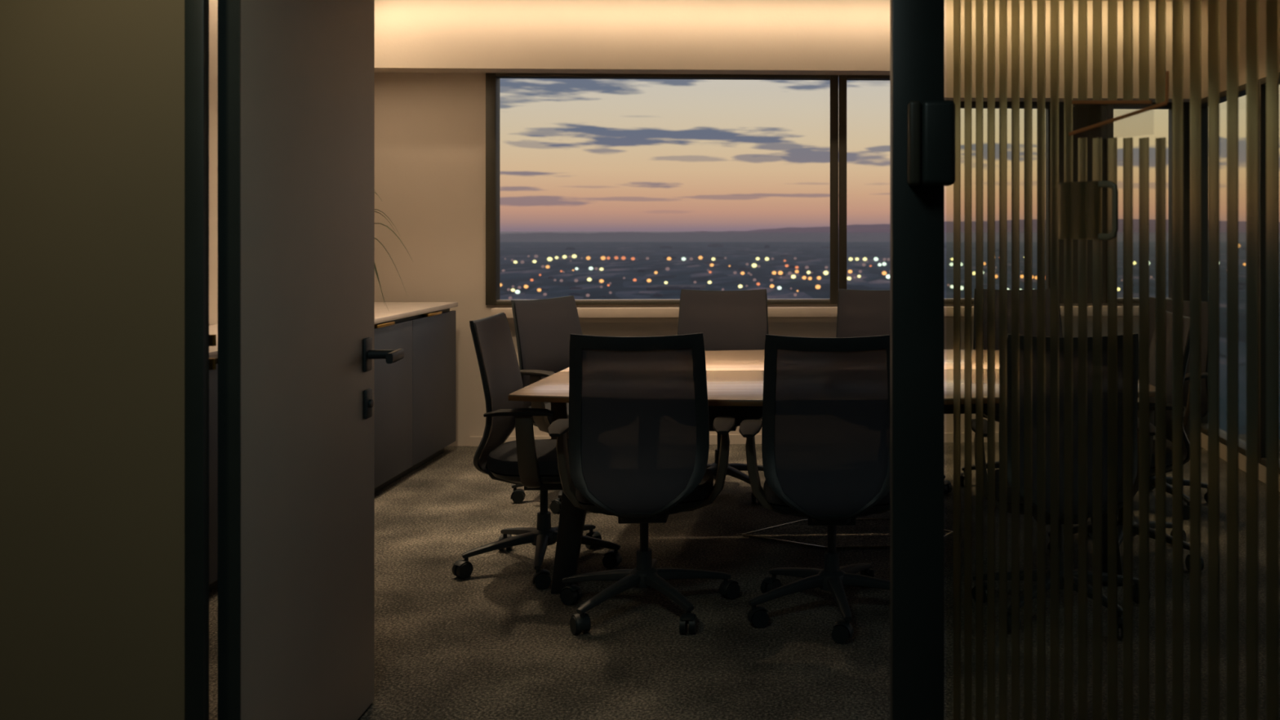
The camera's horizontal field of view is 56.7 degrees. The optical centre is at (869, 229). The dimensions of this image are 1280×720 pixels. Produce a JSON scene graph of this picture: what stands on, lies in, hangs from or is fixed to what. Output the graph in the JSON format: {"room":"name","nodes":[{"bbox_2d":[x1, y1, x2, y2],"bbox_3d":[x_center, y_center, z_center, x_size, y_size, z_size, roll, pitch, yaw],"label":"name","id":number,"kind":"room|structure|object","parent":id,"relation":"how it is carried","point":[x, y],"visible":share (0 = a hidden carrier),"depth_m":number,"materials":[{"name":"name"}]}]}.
{"room":"office","nodes":[
{"label":"office","id":0,"kind":"room"},
{"bbox_2d":[0,0,184,719],"bbox_3d":[-2.879,-0.030,2.412,2.858,2.800,0.070,0,0,-3],"label":"wall","id":1,"kind":"structure","parent":0,"point":[92,91],"depth_m":2.43,"materials":[{"name":"paint"}]},
{"bbox_2d":[184,0,208,719],"bbox_3d":[-0.004,0.180,2.552,2.886,2.380,0.160,0,0,-3],"label":"trim","id":2,"kind":"structure","parent":1,"relation":"attached to","point":[196,11],"depth_m":2.42,"materials":[{"name":"black metal"}]},
{"bbox_2d":[208,0,404,719],"bbox_3d":[-1.377,0.217,2.914,0.170,2.294,0.849,0,0,-5],"label":"door","id":3,"kind":"structure","parent":1,"relation":"in","point":[297,354],"depth_m":2.79,"materials":[{"name":"beige laminate"}]},
{"bbox_2d":[889,0,1279,719],"bbox_3d":[0.419,0.210,2.089,0.705,2.320,0.962,0,0,-3],"label":"glass partition","id":4,"kind":"structure","parent":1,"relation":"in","point":[925,127],"depth_m":2.26,"materials":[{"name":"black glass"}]},
{"bbox_2d":[208,0,217,324],"bbox_3d":[-3.137,-0.030,4.908,0.120,2.800,5.080,0,0,-3],"label":"wall","id":5,"kind":"structure","parent":0,"point":[213,4],"depth_m":5.45,"materials":[{"name":"paint"}]},
{"bbox_2d":[208,434,1279,719],"bbox_3d":[-0.717,1.430,2.661,7.200,0.120,9.780,0,0,-3],"label":"floor","id":6,"kind":"structure","parent":0,"point":[491,643],"depth_m":4.00,"materials":[{"name":"carpet"}]},
{"bbox_2d":[208,302,457,591],"bbox_3d":[-2.788,0.910,5.584,0.627,0.920,3.040,0,0,-3],"label":"credenza","id":7,"kind":"object","parent":6,"relation":"on","point":[415,394],"visible":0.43,"depth_m":6.28,"materials":[{"name":"wood"}]},
{"bbox_2d":[208,302,457,358],"bbox_3d":[-2.788,0.464,5.584,0.627,0.028,3.040,0,0,-2],"label":"countertop","id":8,"kind":"structure","parent":7,"relation":"on","point":[397,310],"depth_m":6.43,"materials":[{"name":"stone"}]},
{"bbox_2d":[374,191,413,310],"bbox_3d":[-2.748,0.105,6.046,0.687,0.691,0.547,0,0,-3],"label":"potted plant","id":9,"kind":"object","parent":7,"relation":"on","point":[375,270],"visible":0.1,"depth_m":6.12,"materials":[{"name":"green plant"}]},
{"bbox_2d":[452,312,622,589],"bbox_3d":[-1.325,0.863,4.692,0.642,1.015,0.654,0,0,-3],"label":"office chair","id":10,"kind":"object","parent":6,"relation":"on","point":[531,463],"visible":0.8,"depth_m":4.61,"materials":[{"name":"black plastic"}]},
{"bbox_2d":[510,295,582,513],"bbox_3d":[-1.462,0.863,5.862,0.663,1.015,0.678,0,0,27],"label":"office chair","id":11,"kind":"object","parent":6,"relation":"on","point":[544,327],"visible":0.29,"depth_m":5.88,"materials":[{"name":"grey fabric"}]},
{"bbox_2d":[546,333,740,634],"bbox_3d":[-0.806,0.863,4.166,0.669,1.015,0.626,0,0,-5],"label":"office chair","id":12,"kind":"object","parent":6,"relation":"on","point":[637,424],"visible":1,"depth_m":3.96,"materials":[{"name":"black fabric"}]},
{"bbox_2d":[677,288,768,503],"bbox_3d":[-0.777,0.847,6.025,0.677,1.045,0.633,0,0,-3],"label":"office chair","id":13,"kind":"object","parent":6,"relation":"on","point":[727,320],"visible":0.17,"depth_m":6.20,"materials":[{"name":"grey fabric"}]},
{"bbox_2d":[742,519,827,549],"bbox_3d":[-0.377,1.364,5.137,0.379,0.010,0.501,0,0,-3],"label":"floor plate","id":14,"kind":"object","parent":6,"relation":"on","point":[797,532],"depth_m":5.15,"materials":[{"name":"metal"}]},
{"bbox_2d":[738,333,889,644],"bbox_3d":[-0.123,0.863,4.115,0.678,1.015,0.647,0,0,-2],"label":"office chair","id":15,"kind":"object","parent":6,"relation":"on","point":[824,425],"visible":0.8,"depth_m":3.92,"materials":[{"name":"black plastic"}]},
{"bbox_2d":[508,349,1155,593],"bbox_3d":[-0.142,1.000,5.151,2.535,0.740,1.795,0,0,-3],"label":"conference table","id":16,"kind":"object","parent":6,"relation":"on","point":[735,378],"visible":0.2,"depth_m":4.45,"materials":[{"name":"brown wood"}]},
{"bbox_2d":[835,518,889,548],"bbox_3d":[-0.024,1.364,5.153,0.255,0.010,0.501,0,0,-3],"label":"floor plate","id":17,"kind":"object","parent":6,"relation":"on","point":[871,533],"depth_m":5.14,"materials":[{"name":"metal"}]},
{"bbox_2d":[835,288,952,493],"bbox_3d":[0.080,0.847,6.026,0.689,1.045,0.655,0,0,-3],"label":"office chair","id":18,"kind":"object","parent":6,"relation":"on","point":[860,313],"visible":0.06,"depth_m":6.24,"materials":[{"name":"grey fabric"}]},
{"bbox_2d":[960,288,1062,485],"bbox_3d":[0.819,0.847,6.132,0.685,1.045,0.652,0,0,-3],"label":"office chair","id":19,"kind":"object","parent":6,"relation":"on","point":[984,291],"visible":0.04,"depth_m":6.29,"materials":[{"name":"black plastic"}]},
{"bbox_2d":[971,333,1155,638],"bbox_3d":[0.692,0.863,4.141,0.677,1.015,0.642,0,0,-3],"label":"office chair","id":20,"kind":"object","parent":6,"relation":"on","point":[1120,338],"visible":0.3,"depth_m":3.94,"materials":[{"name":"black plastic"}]},
{"bbox_2d":[1047,311,1204,571],"bbox_3d":[1.067,0.863,4.831,0.638,1.015,0.654,0,0,-3],"label":"office chair","id":21,"kind":"object","parent":6,"relation":"on","point":[1186,320],"visible":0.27,"depth_m":4.75,"materials":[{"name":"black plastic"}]},
{"bbox_2d":[1117,297,1208,519],"bbox_3d":[1.389,0.863,5.725,0.631,1.015,0.654,0,0,-32],"label":"office chair","id":22,"kind":"object","parent":6,"relation":"on","point":[1186,304],"visible":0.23,"depth_m":5.67,"materials":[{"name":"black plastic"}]},
{"bbox_2d":[374,72,1138,446],"bbox_3d":[-0.556,-0.030,7.463,5.260,2.800,0.200,0,0,-3],"label":"wall","id":23,"kind":"structure","parent":0,"point":[430,128],"depth_m":7.27,"materials":[{"name":"paint"}]},
{"bbox_2d":[485,72,838,305],"bbox_3d":[-1.312,-0.259,7.360,2.224,1.478,0.100,0,0,-3],"label":"window","id":24,"kind":"structure","parent":23,"relation":"in","point":[492,80],"depth_m":7.31,"materials":[{"name":"brown metal"}]},
{"bbox_2d":[470,432,999,446],"bbox_3d":[-0.222,1.340,7.371,4.600,0.060,0.012,0,0,-3],"label":"baseboard","id":25,"kind":"structure","parent":23,"relation":"attached to","point":[948,437],"depth_m":7.34,"materials":[{"name":"paint"}]},
{"bbox_2d":[374,0,1190,102],"bbox_3d":[-0.547,-1.125,7.248,5.260,0.610,0.230,0,0,-3],"label":"ceiling","id":26,"kind":"structure","parent":23,"relation":"attached to","point":[636,37],"depth_m":7.11,"materials":[{"name":"paint"}]},
{"bbox_2d":[491,306,1138,318],"bbox_3d":[-0.189,0.525,7.314,4.344,0.060,0.090,0,0,-3],"label":"trim","id":27,"kind":"structure","parent":23,"relation":"attached to","point":[606,312],"depth_m":7.25,"materials":[{"name":"laminate"}]},
{"bbox_2d":[838,75,889,288],"bbox_3d":[0.056,-0.259,7.420,0.507,1.478,0.100,0,0,-3],"label":"window","id":28,"kind":"structure","parent":23,"relation":"in","point":[842,79],"depth_m":7.36,"materials":[{"name":"brown metal"}]},
{"bbox_2d":[944,101,1050,303],"bbox_3d":[0.752,-0.170,7.450,0.887,1.300,0.100,0,0,-3],"label":"window","id":29,"kind":"structure","parent":23,"relation":"in","point":[947,300],"depth_m":7.42,"materials":[{"name":"brown metal"}]},
{"bbox_2d":[1058,102,1106,303],"bbox_3d":[1.359,-0.170,7.541,0.334,1.300,0.210,0,0,-3],"label":"trim","id":30,"kind":"structure","parent":23,"relation":"attached to","point":[1084,115],"depth_m":7.44,"materials":[{"name":"brown metal"}]},
{"bbox_2d":[1106,102,1172,303],"bbox_3d":[1.767,-0.170,7.494,0.478,1.300,0.100,0,0,-3],"label":"window","id":31,"kind":"structure","parent":23,"relation":"in","point":[1109,107],"depth_m":7.48,"materials":[{"name":"brown metal"}]},
{"bbox_2d":[1182,102,1190,440],"bbox_3d":[2.038,0.275,7.561,0.068,2.190,0.230,0,0,-3],"label":"trim","id":32,"kind":"structure","parent":23,"relation":"attached to","point":[1186,105],"depth_m":7.45,"materials":[{"name":"brown metal"}]},
{"bbox_2d":[1045,0,1203,1],"bbox_3d":[-0.717,-1.505,2.661,7.200,0.150,9.780,0,0,-3],"label":"ceiling","id":33,"kind":"structure","parent":0,"point":[1046,0],"depth_m":7.20,"materials":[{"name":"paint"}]},
{"bbox_2d":[1200,432,1279,491],"bbox_3d":[2.253,1.325,5.143,0.150,0.090,5.080,0,0,-3],"label":"wall","id":34,"kind":"structure","parent":0,"point":[1204,438],"depth_m":6.57,"materials":[{"name":"paint"}]},
{"bbox_2d":[1200,79,1258,462],"bbox_3d":[2.153,0.230,6.865,0.100,2.100,1.130,0,0,-3],"label":"window","id":35,"kind":"structure","parent":34,"relation":"in","point":[1242,88],"depth_m":7.40,"materials":[{"name":"brown metal"}]},
{"bbox_2d":[1200,0,1279,98],"bbox_3d":[2.253,-1.125,5.143,0.150,0.610,5.080,0,0,-3],"label":"trim","id":36,"kind":"structure","parent":34,"relation":"attached to","point":[1223,3],"depth_m":6.60,"materials":[{"name":"paint"}]},
{"bbox_2d":[1258,71,1279,474],"bbox_3d":[2.203,0.230,5.702,0.100,2.100,1.200,0,0,-3],"label":"window","id":37,"kind":"structure","parent":34,"relation":"in","point":[1262,82],"depth_m":6.27,"materials":[{"name":"brown metal"}]},
{"label":"outside","id":38,"kind":"structure","parent":0,"visible":0},
{"bbox_2d":[500,241,1279,439],"bbox_3d":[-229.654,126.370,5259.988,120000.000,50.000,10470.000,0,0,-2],"label":"city","id":39,"kind":"structure","parent":38,"point":[810,254],"depth_m":2760.19},
{"bbox_2d":[565,247,575,249],"bbox_3d":[-1476.726,95.246,5692.682,42.707,12.249,25.624,0,0,-2],"label":"building","id":40,"kind":"structure","parent":39,"relation":"on","point":[567,248],"depth_m":5680.16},
{"bbox_2d":[568,292,580,295],"bbox_3d":[-452.396,99.356,1766.016,15.994,4.029,9.596,0,0,-2],"label":"building","id":41,"kind":"structure","parent":39,"relation":"on","point":[571,293],"depth_m":1761.35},
{"bbox_2d":[568,286,582,288],"bbox_3d":[-497.060,99.429,1948.869,19.450,3.883,11.670,0,0,-2],"label":"building","id":42,"kind":"structure","parent":39,"relation":"on","point":[571,287],"depth_m":1942.99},
{"bbox_2d":[653,293,662,296],"bbox_3d":[-319.447,99.056,1739.775,12.531,4.627,7.519,0,0,-2],"label":"building","id":43,"kind":"structure","parent":39,"relation":"on","point":[655,294],"depth_m":1736.16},
{"bbox_2d":[646,284,705,289],"bbox_3d":[-329.112,98.489,1965.468,89.632,5.762,89.632,0,0,-2],"label":"building","id":44,"kind":"structure","parent":39,"relation":"on","point":[653,286],"depth_m":1929.28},
{"bbox_2d":[704,261,719,263],"bbox_3d":[-460.823,97.548,3362.115,39.844,7.644,23.907,0,0,-2],"label":"building","id":45,"kind":"structure","parent":39,"relation":"on","point":[707,262],"depth_m":3350.63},
{"bbox_2d":[707,243,724,247],"bbox_3d":[-872.192,91.595,6542.683,86.889,19.550,52.133,0,0,-2],"label":"building","id":46,"kind":"structure","parent":39,"relation":"on","point":[712,245],"depth_m":6517.11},
{"bbox_2d":[737,267,750,271],"bbox_3d":[-307.156,97.575,2820.998,28.368,7.589,17.021,0,0,-2],"label":"building","id":47,"kind":"structure","parent":39,"relation":"on","point":[739,268],"depth_m":2812.57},
{"bbox_2d":[786,265,795,268],"bbox_3d":[-200.217,97.758,2980.583,24.614,7.224,14.768,0,0,-2],"label":"building","id":48,"kind":"structure","parent":39,"relation":"on","point":[789,266],"depth_m":2973.57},
{"bbox_2d":[1238,282,1246,285],"bbox_3d":[670.468,98.377,2074.404,19.394,5.986,11.636,0,0,-2],"label":"building","id":49,"kind":"structure","parent":39,"relation":"on","point":[1239,283],"depth_m":2068.80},
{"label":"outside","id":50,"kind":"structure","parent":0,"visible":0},
{"bbox_2d":[500,218,1279,241],"bbox_3d":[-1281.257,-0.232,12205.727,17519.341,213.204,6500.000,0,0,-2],"label":"hill","id":51,"kind":"structure","parent":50,"point":[881,232],"depth_m":8883.94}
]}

